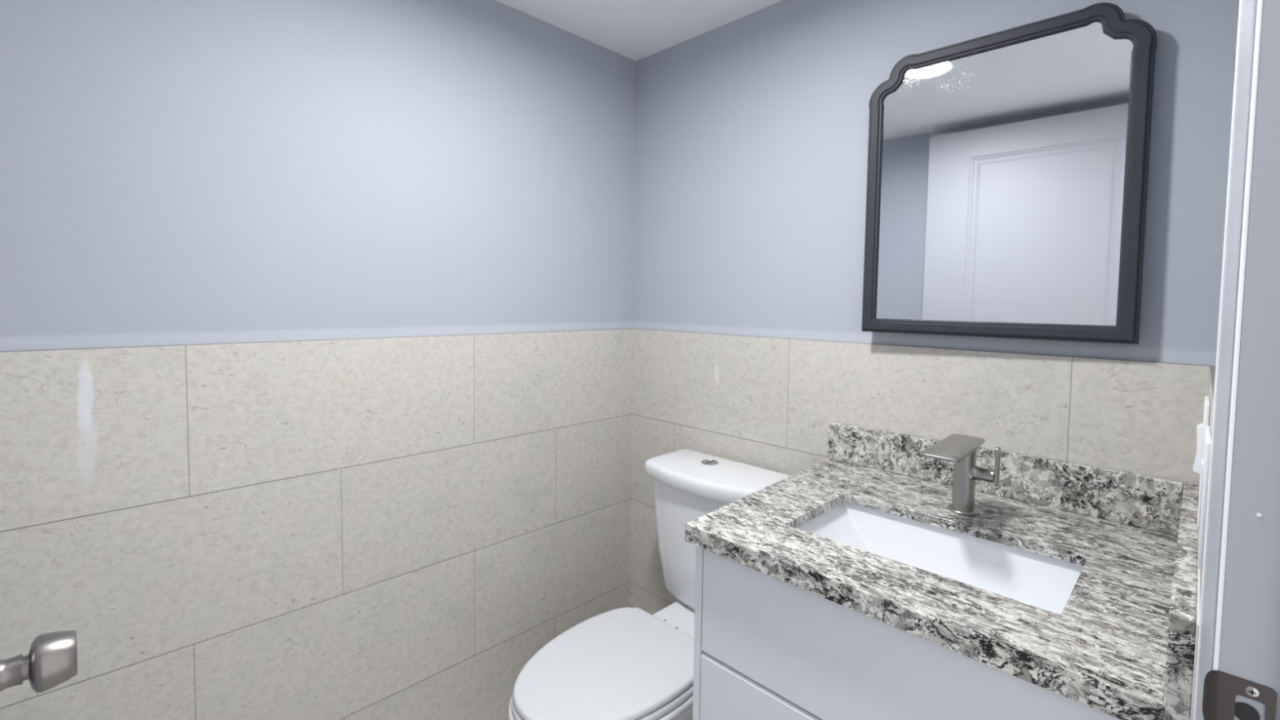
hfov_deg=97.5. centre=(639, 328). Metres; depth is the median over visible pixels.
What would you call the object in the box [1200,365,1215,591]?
trim
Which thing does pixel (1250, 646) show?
door frame
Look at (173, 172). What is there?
wall
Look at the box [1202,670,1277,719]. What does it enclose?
strike plate
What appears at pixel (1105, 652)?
countertop
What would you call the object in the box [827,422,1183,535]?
backsplash
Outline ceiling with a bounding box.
[496,0,782,61]
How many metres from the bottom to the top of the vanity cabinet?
0.832 m
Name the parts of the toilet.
bowl, seat, lid, tank, tank lid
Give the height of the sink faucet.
0.144 m
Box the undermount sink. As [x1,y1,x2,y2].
[796,502,1083,613]
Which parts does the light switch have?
plate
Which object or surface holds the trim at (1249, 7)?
attached to the wall
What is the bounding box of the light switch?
[1192,395,1209,500]
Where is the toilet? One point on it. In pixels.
(624, 663)
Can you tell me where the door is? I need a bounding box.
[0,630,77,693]
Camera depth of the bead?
0.55 m
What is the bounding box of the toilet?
[507,448,790,719]
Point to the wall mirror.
(1007, 173)
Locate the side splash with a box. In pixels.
[1163,481,1199,719]
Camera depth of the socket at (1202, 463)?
0.60 m
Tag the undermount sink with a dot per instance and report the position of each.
(1046, 583)
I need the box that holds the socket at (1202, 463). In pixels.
[1197,458,1203,527]
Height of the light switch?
0.130 m
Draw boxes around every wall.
[0,0,636,351]
[632,0,1239,365]
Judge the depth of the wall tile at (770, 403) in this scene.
1.39 m
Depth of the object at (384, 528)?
1.29 m
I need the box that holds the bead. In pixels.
[1190,568,1200,719]
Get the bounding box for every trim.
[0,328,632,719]
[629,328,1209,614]
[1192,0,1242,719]
[1195,0,1257,719]
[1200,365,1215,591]
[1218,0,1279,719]
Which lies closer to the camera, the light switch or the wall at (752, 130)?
the light switch
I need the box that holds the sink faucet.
[920,433,1000,515]
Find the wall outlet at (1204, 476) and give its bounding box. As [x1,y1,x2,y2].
[1197,425,1211,569]
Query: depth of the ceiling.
1.65 m
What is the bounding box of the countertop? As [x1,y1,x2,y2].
[684,458,1177,719]
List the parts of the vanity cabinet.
panel, drawer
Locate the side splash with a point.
(1182, 624)
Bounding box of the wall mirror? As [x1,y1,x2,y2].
[862,2,1157,344]
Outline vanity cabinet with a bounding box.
[692,545,1120,719]

